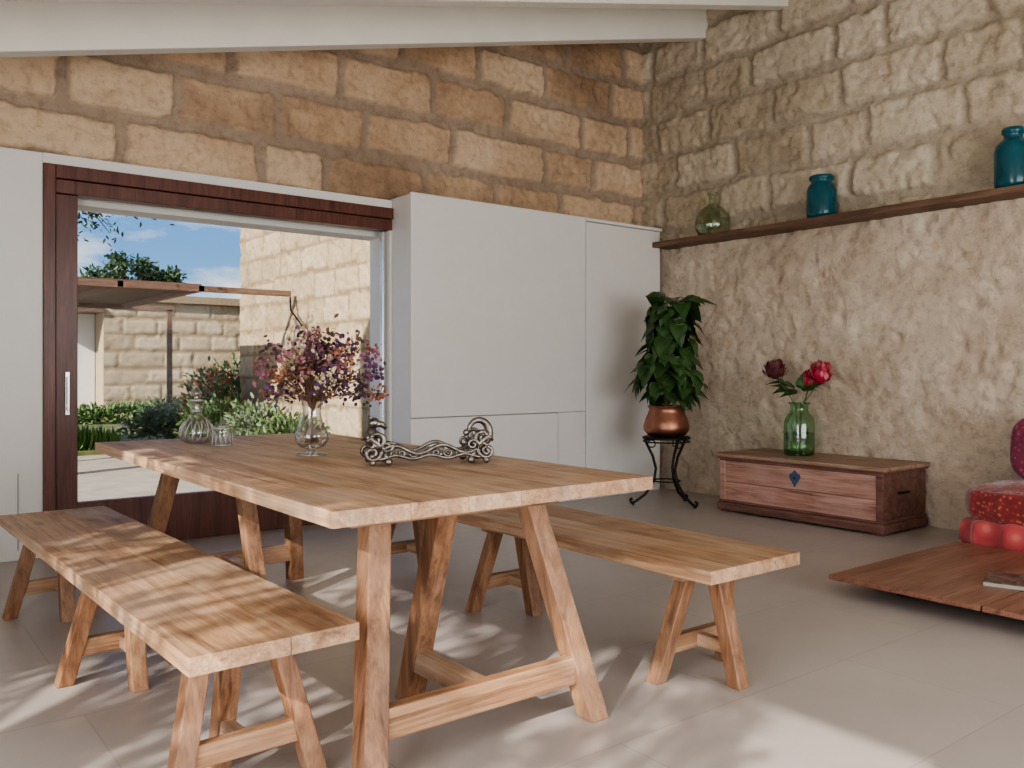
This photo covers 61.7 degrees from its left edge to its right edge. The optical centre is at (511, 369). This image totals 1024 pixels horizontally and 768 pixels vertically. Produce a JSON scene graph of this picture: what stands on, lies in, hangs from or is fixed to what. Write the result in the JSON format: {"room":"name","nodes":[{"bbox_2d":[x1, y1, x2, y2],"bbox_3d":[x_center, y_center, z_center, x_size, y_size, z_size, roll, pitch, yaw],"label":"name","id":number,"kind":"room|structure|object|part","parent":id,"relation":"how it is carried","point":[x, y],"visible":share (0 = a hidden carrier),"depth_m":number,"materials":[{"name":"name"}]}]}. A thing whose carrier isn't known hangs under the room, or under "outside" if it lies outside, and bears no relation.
{"room":"dining room","nodes":[
{"label":"dining room","id":0,"kind":"room"},
{"bbox_2d":[0,147,42,562],"bbox_3d":[-3.776,-0.087,4.468,2.310,2.375,0.370,0,0,-38],"label":"panel","id":1,"kind":"object","parent":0,"point":[21,171],"depth_m":4.96,"materials":[{"name":"white paint"}]},
{"bbox_2d":[239,228,369,437],"bbox_3d":[-1.900,-1.000,10.175,0.430,4.400,6.290,0,0,-38],"label":"wall","id":2,"kind":"structure","parent":0,"point":[325,277],"depth_m":10.81,"materials":[{"name":"stone"}]},
{"bbox_2d":[0,43,642,225],"bbox_3d":[-1.758,-2.461,6.076,7.470,2.378,0.302,0,0,-38],"label":"wall","id":3,"kind":"structure","parent":0,"point":[547,128],"depth_m":6.46,"materials":[{"name":"stone"}]},
{"bbox_2d":[43,162,55,510],"bbox_3d":[-2.761,-0.058,5.097,0.065,2.315,0.160,0,0,-38],"label":"door frame","id":4,"kind":"structure","parent":3,"relation":"attached to","point":[49,169],"depth_m":5.03,"materials":[{"name":"brown wood"}]},
{"bbox_2d":[43,152,391,207],"bbox_3d":[-1.869,-1.245,5.799,2.335,0.060,0.145,0,0,-38],"label":"trim","id":5,"kind":"structure","parent":3,"relation":"attached to","point":[47,157],"depth_m":5.61,"materials":[{"name":"white paint"}]},
{"bbox_2d":[56,164,393,219],"bbox_3d":[-1.836,-1.175,5.815,2.274,0.080,0.160,0,0,-38],"label":"header","id":6,"kind":"object","parent":3,"relation":"attached to","point":[65,172],"visible":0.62,"depth_m":5.62,"materials":[{"name":"brown wood"}]},
{"bbox_2d":[56,179,391,231],"bbox_3d":[-1.830,-1.091,5.807,2.274,0.082,0.100,0,0,-38],"label":"header track","id":7,"kind":"object","parent":6,"relation":"attached to","point":[85,190],"depth_m":5.65,"materials":[{"name":"brown wood"}]},
{"bbox_2d":[78,198,379,240],"bbox_3d":[-2.004,-1.145,5.969,2.450,0.251,0.210,0,0,-38],"label":"trim","id":8,"kind":"structure","parent":3,"relation":"attached to","point":[86,205],"depth_m":5.89,"materials":[{"name":"white paint"}]},
{"bbox_2d":[0,1,706,9],"bbox_3d":[0.919,-2.396,2.567,8.100,2.262,9.230,0,0,-38],"label":"ceiling","id":9,"kind":"structure","parent":0,"point":[0,1],"depth_m":5.15,"materials":[{"name":"white paint"}]},
{"bbox_2d":[0,2,707,56],"bbox_3d":[-1.235,-2.151,5.385,7.450,2.120,0.110,0,0,-38],"label":"ceiling beam","id":10,"kind":"structure","parent":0,"point":[27,29],"depth_m":5.29,"materials":[{"name":"white paint"}]},
{"bbox_2d":[370,238,379,431],"bbox_3d":[0.092,-0.080,7.558,2.890,2.360,0.230,0,0,-38],"label":"wall","id":11,"kind":"structure","parent":0,"point":[374,244],"depth_m":6.69,"materials":[{"name":"white paint"}]},
{"bbox_2d":[386,230,391,440],"bbox_3d":[-0.954,0.025,6.512,0.025,2.150,0.140,0,0,-38],"label":"door frame","id":12,"kind":"structure","parent":11,"relation":"attached to","point":[389,233],"depth_m":6.46,"materials":[{"name":"white paint"}]},
{"bbox_2d":[0,0,787,9],"bbox_3d":[-0.720,-2.151,4.722,7.450,2.120,0.110,0,0,-38],"label":"ceiling beam","id":13,"kind":"structure","parent":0,"point":[622,4],"depth_m":5.33,"materials":[{"name":"white paint"}]},
{"bbox_2d":[0,487,1023,767],"bbox_3d":[0.997,1.150,2.615,7.820,0.100,9.150,0,0,-38],"label":"floor","id":14,"kind":"structure","parent":0,"point":[840,674],"depth_m":3.08,"materials":[{"name":"tile"}]},
{"bbox_2d":[56,194,77,509],"bbox_3d":[-2.673,0.026,5.143,0.120,2.148,0.075,0,0,-38],"label":"stile","id":15,"kind":"object","parent":14,"relation":"on","point":[66,205],"depth_m":5.12,"materials":[{"name":"brown wood"}]},
{"bbox_3d":[-2.653,0.140,5.121,0.025,0.260,0.015,0,0,-38],"label":"handle","id":16,"kind":"part","parent":15,"relation":"part of","materials":[{"name":"silver metal"}]},
{"bbox_2d":[67,377,69,409],"bbox_3d":[-2.636,0.140,5.100,0.014,0.200,0.012,0,0,-38],"label":"handle grip","id":17,"kind":"object","parent":15,"relation":"attached to","point":[68,378],"depth_m":5.10,"materials":[{"name":"silver metal"}]},
{"bbox_2d":[0,506,358,767],"bbox_3d":[-1.341,0.875,3.022,0.435,0.450,2.460,0,0,-39],"label":"bench","id":18,"kind":"object","parent":14,"relation":"on","point":[203,613],"visible":1,"depth_m":2.40,"materials":[{"name":"brown wood"}]},
{"bbox_3d":[-2.167,0.903,3.799,0.185,0.394,0.074,0,0,-2],"label":"leg","id":19,"kind":"part","parent":18,"relation":"part of","materials":[{"name":"brown wood"}]},
{"bbox_3d":[-1.976,0.903,3.795,0.055,0.394,0.153,0,0,-39],"label":"leg","id":20,"kind":"part","parent":18,"relation":"part of","materials":[{"name":"brown wood"}]},
{"bbox_3d":[-1.507,0.903,2.996,0.143,0.394,0.124,0,0,-39],"label":"leg","id":21,"kind":"part","parent":18,"relation":"part of","materials":[{"name":"brown wood"}]},
{"bbox_3d":[-1.316,0.903,2.991,0.055,0.394,0.153,0,0,-39],"label":"leg","id":22,"kind":"part","parent":18,"relation":"part of","materials":[{"name":"brown wood"}]},
{"bbox_3d":[-0.815,0.903,2.154,0.074,0.394,0.185,0,0,13],"label":"leg","id":23,"kind":"part","parent":18,"relation":"part of","materials":[{"name":"brown wood"}]},
{"bbox_3d":[-0.783,0.903,2.342,0.055,0.394,0.153,0,0,-39],"label":"leg","id":24,"kind":"part","parent":18,"relation":"part of","materials":[{"name":"brown wood"}]},
{"bbox_3d":[-0.591,0.903,2.338,0.185,0.394,0.074,0,0,-2],"label":"leg","id":25,"kind":"part","parent":18,"relation":"part of","materials":[{"name":"brown wood"}]},
{"bbox_2d":[78,490,315,540],"bbox_3d":[-1.805,0.950,5.827,2.088,0.300,0.060,0,0,-38],"label":"rail","id":26,"kind":"object","parent":14,"relation":"on","point":[210,513],"visible":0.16,"depth_m":5.60,"materials":[{"name":"brown wood"}]},
{"bbox_2d":[95,432,652,767],"bbox_3d":[-0.752,0.720,3.384,1.119,0.760,2.490,0,0,-38],"label":"dining table","id":27,"kind":"object","parent":14,"relation":"on","point":[337,489],"visible":0.78,"depth_m":2.69,"materials":[{"name":"brown wood"}]},
{"bbox_3d":[-1.663,0.751,4.000,0.329,0.697,0.096,0,0,20],"label":"leg","id":28,"kind":"part","parent":27,"relation":"part of","materials":[{"name":"brown wood"}]},
{"bbox_2d":[178,389,214,443],"bbox_3d":[-1.469,0.211,3.999,0.160,0.256,0.160,0,0,-38],"label":"glass decanter","id":29,"kind":"object","parent":27,"relation":"on","point":[191,400],"visible":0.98,"depth_m":3.98,"materials":[{"name":"clear glass"}]},
{"bbox_2d":[212,424,232,446],"bbox_3d":[-1.297,0.281,3.842,0.091,0.116,0.091,0,0,-38],"label":"glass jar","id":30,"kind":"object","parent":27,"relation":"on","point":[230,435],"visible":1,"depth_m":3.84,"materials":[{"name":"clear glass"}]},
{"bbox_3d":[-1.220,0.751,3.996,0.075,0.697,0.302,0,0,-40],"label":"leg","id":31,"kind":"part","parent":27,"relation":"part of","materials":[{"name":"brown wood"}]},
{"bbox_3d":[-1.128,0.751,4.415,0.095,0.697,0.320,0,0,-9],"label":"leg","id":32,"kind":"part","parent":27,"relation":"part of","materials":[{"name":"brown wood"}]},
{"bbox_2d":[251,313,389,455],"bbox_3d":[-0.767,0.056,3.434,0.552,0.566,0.612,0,0,-38],"label":"flower vase","id":33,"kind":"object","parent":27,"relation":"on","point":[313,393],"visible":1,"depth_m":3.39,"materials":[{"name":"clear glass"}]},
{"bbox_3d":[-0.800,0.222,3.429,0.132,0.235,0.132,0,0,-38],"label":"glass","id":34,"kind":"part","parent":33,"relation":"part of","materials":[{"name":"clear glass"}]},
{"bbox_3d":[-0.382,0.751,2.349,0.096,0.697,0.329,0,0,-6],"label":"leg","id":35,"kind":"part","parent":27,"relation":"part of","materials":[{"name":"brown wood"}]},
{"bbox_2d":[360,416,493,466],"bbox_3d":[-0.302,0.250,3.116,0.482,0.174,0.163,0,0,-16],"label":"centrepiece","id":36,"kind":"object","parent":27,"relation":"on","point":[475,446],"visible":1,"depth_m":3.07,"materials":[{"name":"silver metal"}]},
{"bbox_3d":[-0.276,0.751,2.779,0.075,0.697,0.302,0,0,-35],"label":"leg","id":37,"kind":"part","parent":27,"relation":"part of","materials":[{"name":"brown wood"}]},
{"bbox_3d":[0.153,0.751,2.764,0.320,0.697,0.095,0,0,23],"label":"leg","id":38,"kind":"part","parent":27,"relation":"part of","materials":[{"name":"brown wood"}]},
{"bbox_2d":[380,231,386,440],"bbox_3d":[-0.975,0.026,6.489,0.034,2.148,0.050,0,0,-38],"label":"stile","id":39,"kind":"object","parent":14,"relation":"on","point":[383,234],"visible":0.53,"depth_m":6.47,"materials":[{"name":"wood"}]},
{"bbox_2d":[391,192,661,501],"bbox_3d":[0.199,-0.100,7.232,2.680,2.400,0.406,0,0,-38],"label":"tall cabinet","id":40,"kind":"object","parent":14,"relation":"on","point":[530,323],"visible":0.63,"depth_m":6.89,"materials":[{"name":"white paint"}]},
{"bbox_3d":[-0.185,0.699,6.694,1.414,0.683,0.025,0,0,-38],"label":"door panel","id":41,"kind":"part","parent":40,"relation":"part of","materials":[{"name":"white paint"}]},
{"bbox_3d":[-0.062,-0.475,6.789,1.725,1.650,0.025,0,0,-38],"label":"door panel","id":42,"kind":"part","parent":40,"relation":"part of","materials":[{"name":"white paint"}]},
{"bbox_3d":[0.499,0.697,7.225,0.305,0.687,0.025,0,0,-38],"label":"door panel","id":43,"kind":"part","parent":40,"relation":"part of","materials":[{"name":"white paint"}]},
{"bbox_3d":[0.988,-0.113,7.606,0.915,2.305,0.022,0,0,-38],"label":"door panel","id":44,"kind":"part","parent":40,"relation":"part of","materials":[{"name":"white paint"}]},
{"bbox_3d":[0.999,-1.286,7.612,0.950,0.028,0.026,0,0,-38],"label":"rail","id":45,"kind":"part","parent":40,"relation":"part of","materials":[{"name":"white paint"}]},
{"bbox_2d":[391,504,799,690],"bbox_3d":[0.056,0.875,3.916,0.490,0.450,2.540,0,0,-38],"label":"bench","id":46,"kind":"object","parent":14,"relation":"on","point":[689,557],"visible":0.65,"depth_m":3.14,"materials":[{"name":"brown wood"}]},
{"bbox_3d":[-0.680,0.903,4.630,0.185,0.394,0.074,0,0,0],"label":"leg","id":47,"kind":"part","parent":46,"relation":"part of","materials":[{"name":"brown wood"}]},
{"bbox_3d":[-0.489,0.903,4.620,0.055,0.394,0.153,0,0,-38],"label":"leg","id":48,"kind":"part","parent":46,"relation":"part of","materials":[{"name":"brown wood"}]},
{"bbox_3d":[-0.122,0.903,3.910,0.185,0.394,0.074,0,0,0],"label":"leg","id":49,"kind":"part","parent":46,"relation":"part of","materials":[{"name":"brown wood"}]},
{"bbox_3d":[0.069,0.903,3.901,0.055,0.394,0.153,0,0,-38],"label":"leg","id":50,"kind":"part","parent":46,"relation":"part of","materials":[{"name":"brown wood"}]},
{"bbox_3d":[0.107,0.903,4.088,0.074,0.394,0.185,0,0,14],"label":"leg","id":51,"kind":"part","parent":46,"relation":"part of","materials":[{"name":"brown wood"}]},
{"bbox_3d":[0.564,0.903,3.026,0.185,0.394,0.074,0,0,0],"label":"leg","id":52,"kind":"part","parent":46,"relation":"part of","materials":[{"name":"brown wood"}]},
{"bbox_3d":[0.793,0.903,3.203,0.074,0.394,0.185,0,0,14],"label":"leg","id":53,"kind":"part","parent":46,"relation":"part of","materials":[{"name":"brown wood"}]},
{"bbox_3d":[0.755,0.903,3.016,0.055,0.394,0.153,0,0,-38],"label":"leg","id":54,"kind":"part","parent":46,"relation":"part of","materials":[{"name":"brown wood"}]},
{"bbox_2d":[629,435,698,508],"bbox_3d":[1.214,0.821,6.986,0.524,0.559,0.438,0,0,0],"label":"plant stand","id":55,"kind":"object","parent":14,"relation":"on","point":[647,438],"visible":0.94,"depth_m":6.92,"materials":[{"name":"metal"}]},
{"bbox_2d":[625,291,716,436],"bbox_3d":[1.292,-0.049,6.996,0.673,1.181,0.654,0,0,-38],"label":"pothos","id":56,"kind":"object","parent":55,"relation":"on","point":[670,378],"visible":1,"depth_m":6.86,"materials":[{"name":"green plant"}]},
{"bbox_2d":[716,448,930,535],"bbox_3d":[2.264,0.873,6.366,0.610,0.455,1.395,0,0,-38],"label":"wooden chest","id":57,"kind":"object","parent":14,"relation":"on","point":[875,496],"visible":1,"depth_m":6.02,"materials":[{"name":"wood"}]},
{"bbox_2d":[762,358,833,455],"bbox_3d":[2.166,0.278,6.503,0.535,0.734,0.243,0,0,-7],"label":"glass vase","id":58,"kind":"object","parent":57,"relation":"on","point":[819,372],"visible":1,"depth_m":6.48,"materials":[{"name":"green glass"}]},
{"bbox_3d":[2.046,0.693,6.200,0.026,0.025,1.340,0,0,-38],"label":"moulding","id":59,"kind":"part","parent":57,"relation":"part of","materials":[{"name":"brown wood"}]},
{"bbox_3d":[2.264,0.660,6.366,0.610,0.030,1.395,0,0,-38],"label":"lid","id":60,"kind":"part","parent":57,"relation":"part of","materials":[{"name":"brown wood"}]},
{"bbox_2d":[829,541,1023,620],"bbox_3d":[2.537,1.050,4.006,1.320,0.100,1.520,0,0,-38],"label":"wooden platform","id":61,"kind":"object","parent":14,"relation":"on","point":[954,573],"visible":0.98,"depth_m":4.17,"materials":[{"name":"brown wood"}]},
{"bbox_2d":[983,570,1023,590],"bbox_3d":[2.406,0.989,3.980,0.365,0.020,0.265,0,0,35],"label":"magazine","id":62,"kind":"object","parent":61,"relation":"on","point":[998,579],"visible":1,"depth_m":3.99,"materials":[{"name":"paper"}]},
{"bbox_2d":[959,418,1023,551],"bbox_3d":[3.400,0.680,4.681,0.826,0.840,1.616,0,0,-38],"label":"seat cushions","id":63,"kind":"object","parent":14,"relation":"on","point":[995,509],"visible":0.92,"depth_m":4.94,"materials":[{"name":"red fabric"}]},
{"bbox_3d":[3.400,0.960,4.681,0.824,0.280,1.614,0,0,-38],"label":"mattress","id":64,"kind":"part","parent":63,"relation":"part of","materials":[{"name":"red fabric"}]},
{"bbox_2d":[1010,418,1023,477],"bbox_3d":[3.419,0.480,5.075,0.238,0.440,0.830,0,0,-38],"label":"cushion","id":65,"kind":"object","parent":63,"relation":"on","point":[1017,435],"depth_m":5.30,"materials":[{"name":"pink fabric"}]},
{"bbox_2d":[643,405,689,436],"bbox_3d":[1.257,0.416,6.986,0.372,0.250,0.372,0,0,-38],"label":"copper pot","id":66,"kind":"object","parent":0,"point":[660,420],"depth_m":6.85,"materials":[{"name":"orange metal"}]},
{"bbox_2d":[639,0,1023,529],"bbox_3d":[4.000,-1.275,4.875,0.303,4.750,8.800,0,0,-38],"label":"wall","id":67,"kind":"structure","parent":0,"point":[918,319],"depth_m":6.53,"materials":[{"name":"stone"}]},
{"bbox_2d":[652,184,1023,249],"bbox_3d":[3.920,-1.139,4.622,0.260,0.047,8.300,0,0,-38],"label":"wall shelf","id":68,"kind":"object","parent":67,"relation":"attached to","point":[1015,191],"visible":1,"depth_m":6.32,"materials":[{"name":"brown wood"}]},
{"bbox_2d":[806,174,836,217],"bbox_3d":[2.379,-1.325,6.591,0.224,0.325,0.224,0,0,-38],"label":"glass jar","id":69,"kind":"object","parent":68,"relation":"on","point":[821,194],"visible":0.89,"depth_m":6.50,"materials":[{"name":"teal glass"}]},
{"bbox_2d":[994,125,1023,187],"bbox_3d":[3.219,-1.358,5.509,0.220,0.390,0.220,0,0,-38],"label":"glass bottle","id":70,"kind":"object","parent":68,"relation":"on","point":[1009,153],"visible":0.92,"depth_m":5.44,"materials":[{"name":"teal glass"}]},
{"label":"outside","id":71,"kind":"structure","parent":0,"visible":0},
{"bbox_3d":[-10.486,1.280,29.834,100.000,0.140,120.000,0,0,-38],"label":"ground","id":72,"kind":"structure","parent":71,"visible":0},
{"bbox_2d":[80,249,161,280],"bbox_3d":[-14.293,-1.529,30.921,2.997,5.490,3.374,0,0,13],"label":"pine tree","id":73,"kind":"object","parent":72,"relation":"on","point":[119,262],"visible":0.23,"depth_m":30.48,"materials":[{"name":"green plant"}]},
{"bbox_2d":[78,455,210,501],"bbox_3d":[-5.654,1.170,7.289,6.000,0.080,6.350,0,0,-38],"label":"paving","id":74,"kind":"object","parent":72,"relation":"on","point":[100,477],"visible":0.02,"depth_m":8.77,"materials":[{"name":"beige stone"}]},
{"bbox_2d":[78,211,173,246],"bbox_3d":[-4.523,-0.529,8.060,2.562,3.334,1.150,0,0,-38],"label":"almond tree","id":75,"kind":"object","parent":74,"relation":"on","point":[90,214],"visible":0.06,"depth_m":8.55,"materials":[{"name":"green plant"}]},
{"bbox_2d":[78,419,221,455],"bbox_3d":[-4.568,1.155,14.618,7.300,0.110,12.300,0,0,-38],"label":"garden bed","id":76,"kind":"object","parent":72,"relation":"on","point":[116,425],"visible":0.02,"depth_m":14.88,"materials":[{"name":"plant"}]},
{"bbox_2d":[78,423,123,449],"bbox_3d":[-6.182,0.940,12.042,1.234,0.321,1.233,0,0,-38],"label":"agapanthus border","id":77,"kind":"object","parent":76,"relation":"on","point":[87,438],"visible":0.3,"depth_m":11.88,"materials":[{"name":"green plant"}]},
{"bbox_2d":[78,397,160,424],"bbox_3d":[-8.055,0.878,18.117,3.227,0.651,1.316,0,0,-38],"label":"hedge","id":78,"kind":"object","parent":76,"relation":"on","point":[98,413],"visible":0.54,"depth_m":17.62,"materials":[{"name":"green plant"}]},
{"bbox_2d":[116,396,204,440],"bbox_3d":[-5.242,0.753,12.989,1.408,0.720,1.231,0,0,-38],"label":"shrub","id":79,"kind":"object","parent":76,"relation":"on","point":[153,419],"visible":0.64,"depth_m":12.75,"materials":[{"name":"green plant"}]},
{"bbox_2d":[129,395,219,425],"bbox_3d":[-6.240,0.767,16.128,1.632,0.694,1.442,0,0,-38],"label":"shrub","id":80,"kind":"object","parent":76,"relation":"on","point":[175,396],"visible":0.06,"depth_m":15.86,"materials":[{"name":"green plant"}]},
{"bbox_2d":[172,356,242,435],"bbox_3d":[-4.261,0.449,11.981,0.936,1.313,1.036,0,0,-38],"label":"flowering shrub","id":81,"kind":"object","parent":76,"relation":"on","point":[206,393],"visible":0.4,"depth_m":11.89,"materials":[{"name":"green plant"}]},
{"bbox_2d":[173,392,253,438],"bbox_3d":[-3.804,0.697,11.041,1.191,0.824,1.078,0,0,-38],"label":"shrub","id":82,"kind":"object","parent":76,"relation":"on","point":[213,417],"visible":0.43,"depth_m":10.79,"materials":[{"name":"green plant"}]},
{"bbox_2d":[195,352,240,416],"bbox_3d":[-4.882,0.400,14.961,1.408,1.414,1.417,0,0,-38],"label":"flowering shrub","id":83,"kind":"object","parent":76,"relation":"on","point":[226,364],"visible":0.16,"depth_m":14.89,"materials":[{"name":"green plant"}]},
{"bbox_2d":[223,392,288,435],"bbox_3d":[-3.005,0.683,10.289,0.953,0.850,1.067,0,0,-38],"label":"shrub","id":84,"kind":"object","parent":76,"relation":"on","point":[251,413],"visible":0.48,"depth_m":10.09,"materials":[{"name":"green plant"}]},
{"bbox_2d":[248,406,331,434],"bbox_3d":[-2.338,0.750,9.391,1.025,0.717,1.017,0,0,-38],"label":"shrub","id":85,"kind":"object","parent":76,"relation":"on","point":[282,425],"visible":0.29,"depth_m":9.26,"materials":[{"name":"green plant"}]},
{"bbox_2d":[127,265,187,295],"bbox_3d":[-13.146,-1.408,32.754,2.624,5.249,2.964,0,0,17],"label":"pine tree","id":86,"kind":"object","parent":72,"relation":"on","point":[174,275],"visible":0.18,"depth_m":31.83,"materials":[{"name":"green plant"}]},
{"bbox_2d":[78,296,239,419],"bbox_3d":[-8.970,-0.275,21.517,6.200,2.950,3.400,0,0,-38],"label":"stone outbuilding","id":87,"kind":"structure","parent":72,"relation":"on","point":[122,353],"depth_m":20.02,"materials":[{"name":"beige stone"}]},
{"bbox_2d":[78,277,302,437],"bbox_3d":[-5.991,0.092,10.548,5.461,2.235,4.127,0,0,-38],"label":"pergola","id":88,"kind":"object","parent":72,"relation":"on","point":[110,293],"visible":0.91,"depth_m":10.85,"materials":[{"name":"brown wood"}]}
]}

